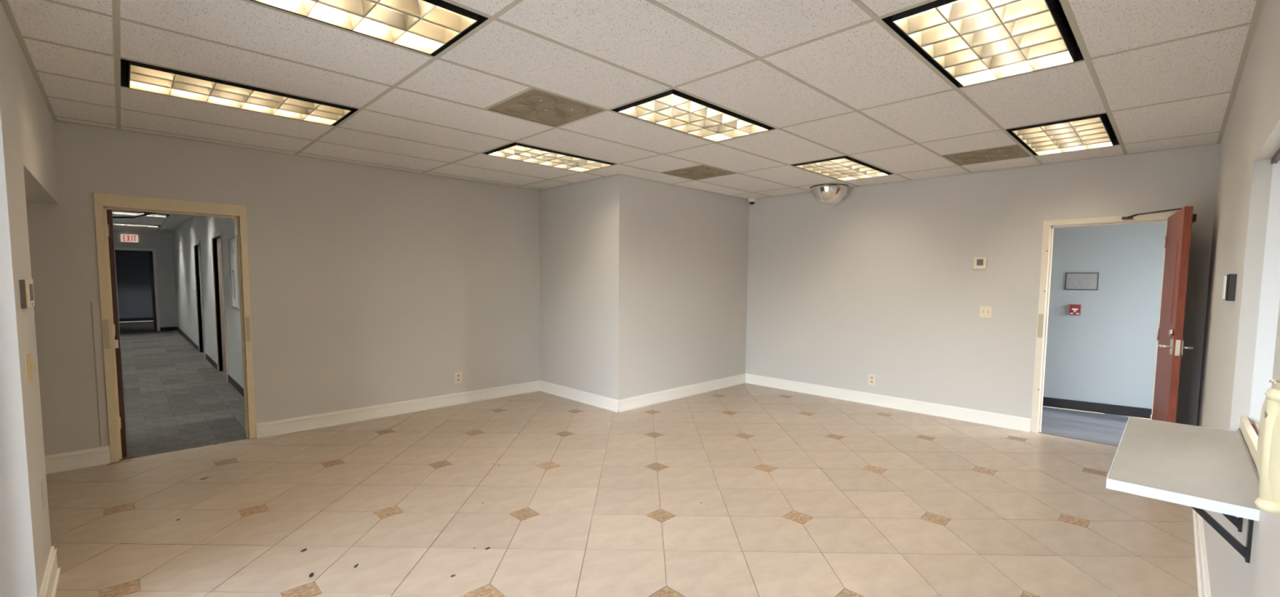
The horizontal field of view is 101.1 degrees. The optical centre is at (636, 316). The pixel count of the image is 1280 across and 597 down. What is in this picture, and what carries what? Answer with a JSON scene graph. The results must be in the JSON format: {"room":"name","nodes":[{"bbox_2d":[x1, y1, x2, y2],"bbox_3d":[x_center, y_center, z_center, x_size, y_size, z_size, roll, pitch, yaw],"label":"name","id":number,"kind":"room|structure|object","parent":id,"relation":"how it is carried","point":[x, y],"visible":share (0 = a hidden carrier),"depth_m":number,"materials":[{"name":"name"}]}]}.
{"room":"empty office lobby","nodes":[
{"label":"empty office lobby","id":0,"kind":"room"},
{"bbox_2d":[0,0,58,596],"bbox_3d":[-2.344,-0.100,1.799,0.200,2.989,6.220,-3,6,-44],"label":"wall","id":1,"kind":"structure","parent":0,"point":[28,160],"depth_m":2.26,"materials":[{"name":"grey paint"}]},
{"bbox_2d":[18,279,35,308],"bbox_3d":[-2.751,-0.103,2.378,0.025,0.127,0.205,-3,6,-44],"label":"thermostat","id":2,"kind":"object","parent":1,"relation":"attached to","point":[26,286],"visible":1,"depth_m":2.31,"materials":[{"name":"grey plastic"}]},
{"bbox_2d":[26,352,35,382],"bbox_3d":[-2.760,0.234,2.406,0.020,0.124,0.090,-3,6,-44],"label":"light switch","id":3,"kind":"object","parent":1,"relation":"attached to","point":[30,366],"visible":1,"depth_m":2.39,"materials":[{"name":"beige plastic"}]},
{"bbox_2d":[41,478,45,506],"bbox_3d":[-2.893,0.863,2.571,0.005,0.120,0.080,-3,6,-44],"label":"blank plate","id":4,"kind":"object","parent":1,"relation":"attached to","point":[42,482],"visible":1,"depth_m":2.56,"materials":[{"name":"grey paint"}]},
{"bbox_2d":[38,546,60,596],"bbox_3d":[-1.640,1.377,1.194,0.216,0.140,4.166,-3,6,-44],"label":"baseboard","id":5,"kind":"structure","parent":1,"relation":"attached to","point":[51,574],"depth_m":2.54,"materials":[{"name":"white paint"}]},
{"bbox_2d":[115,249,155,318],"bbox_3d":[-15.093,-1.199,15.813,4.600,2.989,4.450,-3,6,-44],"label":"wall","id":6,"kind":"structure","parent":0,"point":[132,267],"depth_m":17.36,"materials":[{"name":"grey"}]},
{"bbox_2d":[119,316,156,321],"bbox_3d":[-16.580,0.113,17.425,4.400,0.120,0.020,-3,6,-44],"label":"baseboard","id":7,"kind":"structure","parent":6,"relation":"attached to","point":[127,319],"depth_m":17.43,"materials":[{"name":"black"}]},
{"bbox_2d":[113,230,177,327],"bbox_3d":[-13.595,-1.063,14.066,1.900,2.989,0.150,-3,6,-44],"label":"wall","id":8,"kind":"structure","parent":0,"point":[162,242],"depth_m":14.51,"materials":[{"name":"grey paint"}]},
{"bbox_2d":[120,234,137,243],"bbox_3d":[-13.457,-2.060,13.983,0.330,0.217,0.050,-3,6,-44],"label":"exit sign","id":9,"kind":"object","parent":8,"relation":"attached to","point":[124,237],"visible":1,"depth_m":13.97,"materials":[{"name":"white plastic"}]},
{"bbox_2d":[115,247,159,330],"bbox_3d":[-13.825,-0.723,14.468,0.980,2.250,1.034,-3,6,-44],"label":"door frame","id":10,"kind":"structure","parent":8,"relation":"in","point":[153,251],"depth_m":14.46,"materials":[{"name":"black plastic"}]},
{"bbox_2d":[172,215,244,388],"bbox_3d":[-8.211,-0.732,10.020,0.150,2.989,13.480,-3,6,-44],"label":"wall","id":11,"kind":"structure","parent":0,"point":[197,228],"depth_m":9.25,"materials":[{"name":"grey paint"}]},
{"bbox_2d":[193,240,205,358],"bbox_3d":[-8.310,-0.330,10.137,0.164,2.170,1.140,-3,6,-44],"label":"door","id":12,"kind":"structure","parent":11,"relation":"in","point":[197,243],"depth_m":10.43,"materials":[{"name":"grey paint"}]},
{"bbox_2d":[160,326,244,396],"bbox_3d":[-8.904,0.758,9.355,1.900,0.100,13.330,-3,6,-44],"label":"baseboard","id":13,"kind":"structure","parent":11,"relation":"attached to","point":[230,380],"depth_m":9.38,"materials":[{"name":"black"}]},
{"bbox_2d":[210,231,228,380],"bbox_3d":[-6.294,-0.167,8.073,0.164,2.170,1.140,-3,6,-44],"label":"door","id":14,"kind":"structure","parent":11,"relation":"in","point":[220,283],"depth_m":8.34,"materials":[{"name":"black metal"}]},
{"bbox_2d":[227,235,239,309],"bbox_3d":[-5.219,-0.566,6.823,0.030,0.920,0.660,-3,6,-44],"label":"notice board","id":15,"kind":"object","parent":11,"relation":"attached to","point":[232,241],"visible":0.85,"depth_m":6.83,"materials":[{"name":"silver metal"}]},
{"bbox_2d":[26,120,540,455],"bbox_3d":[-3.510,-0.344,5.101,6.000,2.989,0.150,-3,6,-44],"label":"wall","id":16,"kind":"structure","parent":0,"point":[370,286],"depth_m":5.32,"materials":[{"name":"grey paint"}]},
{"bbox_2d":[71,302,101,445],"bbox_3d":[-4.388,0.474,4.199,0.118,1.170,0.004,-3,6,-44],"label":"wire cover","id":17,"kind":"object","parent":16,"relation":"attached to","point":[91,302],"visible":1,"depth_m":4.23,"materials":[{"name":"grey plastic"}]},
{"bbox_2d":[93,192,256,462],"bbox_3d":[-4.293,0.067,4.933,0.982,2.189,0.984,-3,6,-44],"label":"door frame","id":18,"kind":"structure","parent":16,"relation":"in","point":[104,203],"depth_m":4.40,"materials":[{"name":"beige wood"}]},
{"bbox_2d":[44,373,745,474],"bbox_3d":[-1.987,1.070,5.464,8.564,0.140,1.616,-3,6,-44],"label":"baseboard","id":19,"kind":"structure","parent":16,"relation":"attached to","point":[55,463],"depth_m":6.11,"materials":[{"name":"white paint"}]},
{"bbox_2d":[454,371,462,383],"bbox_3d":[-2.160,0.747,6.395,0.090,0.135,0.008,-3,6,-44],"label":"wall outlet","id":20,"kind":"object","parent":16,"relation":"attached to","point":[458,375],"visible":1,"depth_m":6.39,"materials":[{"name":"beige plastic"}]},
{"bbox_2d":[45,320,1198,596],"bbox_3d":[-5.543,0.814,10.494,10.498,0.121,25.400,-3,6,-44],"label":"floor","id":21,"kind":"structure","parent":0,"point":[745,489],"depth_m":3.60,"materials":[{"name":"tile"}]},
{"bbox_2d":[0,0,1264,232],"bbox_3d":[-4.559,-1.977,8.828,7.630,0.300,19.862,-3,6,-44],"label":"ceiling","id":22,"kind":"structure","parent":0,"point":[832,78],"depth_m":3.15,"materials":[{"name":"white"}]},
{"bbox_2d":[111,210,145,215],"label":"ceiling light","id":23,"kind":"object","parent":22,"relation":"attached to","point":[136,213],"depth_m":9.89,"materials":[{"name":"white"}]},
{"bbox_2d":[113,222,160,226],"bbox_3d":[-11.747,-2.191,12.108,1.202,0.172,0.593,-3,6,-44],"label":"ceiling light","id":24,"kind":"object","parent":22,"relation":"attached to","point":[117,224],"visible":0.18,"depth_m":12.24,"materials":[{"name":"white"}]},
{"bbox_2d":[147,213,168,217],"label":"ceiling light","id":25,"kind":"object","parent":22,"relation":"attached to","point":[152,215],"depth_m":10.24,"materials":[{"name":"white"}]},
{"bbox_2d":[120,58,358,125],"bbox_3d":[-2.571,-1.513,3.473,1.202,0.172,0.593,-3,6,-44],"label":"ceiling light","id":26,"kind":"object","parent":22,"relation":"attached to","point":[134,75],"visible":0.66,"depth_m":3.43,"materials":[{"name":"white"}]},
{"bbox_2d":[251,0,488,56],"bbox_3d":[-1.295,-1.410,2.167,1.202,0.172,0.593,-3,6,-44],"label":"ceiling light","id":27,"kind":"object","parent":22,"relation":"attached to","point":[429,27],"visible":0.88,"depth_m":2.43,"materials":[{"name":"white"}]},
{"bbox_2d":[487,88,604,126],"bbox_3d":[-0.629,-1.440,3.669,0.584,0.014,0.584,-3,6,-44],"label":"ceiling vent","id":28,"kind":"object","parent":22,"relation":"in","point":[534,104],"visible":1,"depth_m":3.65,"materials":[{"name":"beige metal"}]},
{"bbox_2d":[482,142,615,172],"bbox_3d":[-0.824,-1.619,5.171,1.202,0.172,0.593,-3,6,-44],"label":"ceiling light","id":29,"kind":"object","parent":22,"relation":"attached to","point":[515,151],"visible":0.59,"depth_m":5.16,"materials":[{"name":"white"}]},
{"bbox_2d":[611,88,775,142],"bbox_3d":[0.452,-1.516,3.865,1.202,0.172,0.593,-3,6,-44],"label":"ceiling light","id":30,"kind":"object","parent":22,"relation":"attached to","point":[673,108],"visible":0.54,"depth_m":3.85,"materials":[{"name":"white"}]},
{"bbox_2d":[662,164,734,179],"bbox_3d":[0.693,-1.581,5.802,0.584,0.014,0.584,-3,6,-44],"label":"ceiling vent","id":31,"kind":"object","parent":22,"relation":"in","point":[702,171],"visible":1,"depth_m":5.80,"materials":[{"name":"beige metal"}]},
{"bbox_2d":[747,197,755,204],"bbox_3d":[1.671,-1.651,7.588,0.116,0.090,0.116,-3,6,-44],"label":"dome camera","id":32,"kind":"object","parent":22,"relation":"attached to","point":[752,201],"visible":1,"depth_m":7.55,"materials":[{"name":"white plastic"}]},
{"bbox_2d":[809,183,848,205],"bbox_3d":[2.417,-1.506,6.606,0.460,0.228,0.460,-3,6,-44],"label":"mirror","id":33,"kind":"object","parent":22,"relation":"attached to","point":[827,194],"visible":1,"depth_m":6.46,"materials":[{"name":"silver metal"}]},
{"bbox_2d":[791,155,893,181],"bbox_3d":[2.199,-1.623,5.563,1.202,0.172,0.593,-3,6,-44],"label":"ceiling light","id":34,"kind":"object","parent":22,"relation":"attached to","point":[843,168],"visible":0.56,"depth_m":5.56,"materials":[{"name":"white plastic"}]},
{"bbox_2d":[881,0,1084,87],"bbox_3d":[1.728,-1.413,2.559,1.202,0.172,0.593,-3,6,-44],"label":"ceiling light","id":35,"kind":"object","parent":22,"relation":"attached to","point":[970,42],"visible":0.92,"depth_m":2.56,"materials":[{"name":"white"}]},
{"bbox_2d":[942,144,1030,165],"bbox_3d":[3.267,-1.497,4.910,0.584,0.014,0.584,-3,6,-44],"label":"ceiling vent","id":36,"kind":"object","parent":22,"relation":"in","point":[1016,151],"visible":1,"depth_m":4.90,"materials":[{"name":"beige metal"}]},
{"bbox_2d":[1005,112,1119,155],"bbox_3d":[3.475,-1.520,4.257,1.202,0.172,0.593,-3,6,-44],"label":"ceiling light","id":37,"kind":"object","parent":22,"relation":"attached to","point":[1092,131],"visible":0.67,"depth_m":4.24,"materials":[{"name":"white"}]},
{"bbox_2d":[538,174,749,399],"bbox_3d":[0.118,-0.487,7.521,2.580,2.989,1.740,-3,6,-44],"label":"wall","id":38,"kind":"structure","parent":0,"point":[643,283],"depth_m":6.62,"materials":[{"name":"grey paint"}]},
{"bbox_2d":[745,143,1220,426],"bbox_3d":[3.318,-0.367,6.197,0.150,2.989,4.930,-3,6,-44],"label":"wall","id":39,"kind":"structure","parent":0,"point":[882,280],"depth_m":5.96,"materials":[{"name":"grey paint"}]},
{"bbox_2d":[867,373,875,385],"bbox_3d":[2.933,0.790,6.552,0.008,0.135,0.090,-3,6,-44],"label":"wall outlet","id":40,"kind":"object","parent":39,"relation":"attached to","point":[872,378],"visible":1,"depth_m":6.55,"materials":[{"name":"beige plastic"}]},
{"bbox_2d":[745,373,1031,431],"bbox_3d":[3.244,1.057,6.236,0.026,0.140,4.630,-3,6,-44],"label":"baseboard","id":41,"kind":"structure","parent":39,"relation":"attached to","point":[1008,421],"depth_m":6.31,"materials":[{"name":"white paint"}]},
{"bbox_2d":[973,257,986,268],"bbox_3d":[3.702,-0.573,5.664,0.024,0.125,0.118,-3,6,-44],"label":"wall sensor","id":42,"kind":"object","parent":39,"relation":"attached to","point":[979,262],"visible":1,"depth_m":5.65,"materials":[{"name":"beige plastic"}]},
{"bbox_2d":[979,305,992,317],"bbox_3d":[3.752,-0.047,5.650,0.018,0.125,0.116,-3,6,-44],"label":"light switch","id":43,"kind":"object","parent":39,"relation":"attached to","point":[984,311],"visible":1,"depth_m":5.65,"materials":[{"name":"beige plastic"}]},
{"bbox_2d":[1030,205,1196,446],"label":"door","id":44,"kind":"structure","parent":39,"relation":"in","point":[1170,344],"depth_m":4.49,"materials":[{"name":"brown wood"}]},
{"bbox_2d":[1043,222,1166,408],"bbox_3d":[4.545,-0.411,6.951,6.505,2.989,0.148,3,5,37],"label":"wall","id":45,"kind":"structure","parent":0,"point":[1104,353],"depth_m":6.16,"materials":[{"name":"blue paint"}]},
{"bbox_2d":[1068,304,1080,315],"bbox_3d":[5.266,-0.079,6.319,0.110,0.124,0.036,3,5,37],"label":"fire alarm","id":46,"kind":"object","parent":45,"relation":"attached to","point":[1075,309],"visible":1,"depth_m":6.31,"materials":[{"name":"red plastic"}]},
{"bbox_2d":[1064,272,1098,289],"bbox_3d":[5.313,-0.416,6.278,0.300,0.208,0.012,3,5,37],"label":"picture frame","id":47,"kind":"object","parent":45,"relation":"attached to","point":[1073,281],"visible":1,"depth_m":6.27,"materials":[{"name":"grey"}]},
{"bbox_2d":[1042,396,1151,418],"bbox_3d":[4.475,1.026,6.996,6.483,0.115,0.012,3,5,37],"label":"baseboard","id":48,"kind":"structure","parent":45,"relation":"attached to","point":[1120,410],"depth_m":6.24,"materials":[{"name":"black rubber"}]},
{"bbox_2d":[1196,0,1279,596],"bbox_3d":[2.369,-0.073,1.946,7.155,2.989,0.150,-3,6,-44],"label":"wall","id":49,"kind":"structure","parent":0,"point":[1251,138],"depth_m":2.16,"materials":[{"name":"grey paint"}]},
{"bbox_2d":[1106,416,1259,563],"bbox_3d":[1.987,0.571,1.836,1.133,0.184,0.449,-3,6,-44],"label":"shelf","id":50,"kind":"object","parent":49,"relation":"attached to","point":[1200,468],"visible":0.88,"depth_m":1.67,"materials":[{"name":"grey laminate"},{"name":"pale laminate"},{"name":"black metal"}]},
{"bbox_2d":[1192,508,1211,596],"bbox_3d":[2.368,1.339,2.180,6.955,0.140,0.026,-3,6,-44],"label":"baseboard","id":51,"kind":"structure","parent":49,"relation":"attached to","point":[1202,574],"depth_m":2.80,"materials":[{"name":"white paint"}]},
{"bbox_2d":[1222,273,1236,301],"bbox_3d":[2.733,-0.133,2.426,0.140,0.122,0.034,-3,6,-44],"label":"station","id":52,"kind":"object","parent":49,"relation":"attached to","point":[1229,280],"visible":1,"depth_m":2.38,"materials":[{"name":"black plastic"}]},
{"bbox_2d":[1239,147,1279,469],"bbox_3d":[2.111,-0.052,1.678,1.140,1.079,0.125,-3,6,-44],"label":"window","id":53,"kind":"structure","parent":49,"relation":"in","point":[1270,286],"depth_m":2.08,"materials":[{"name":"white glass"}]},
{"bbox_2d":[1254,379,1279,514],"bbox_3d":[1.258,0.248,1.031,0.250,0.260,0.058,-3,6,-44],"label":"wall phone","id":54,"kind":"object","parent":49,"relation":"attached to","point":[1268,500],"visible":1,"depth_m":0.99,"materials":[{"name":"beige plastic"}]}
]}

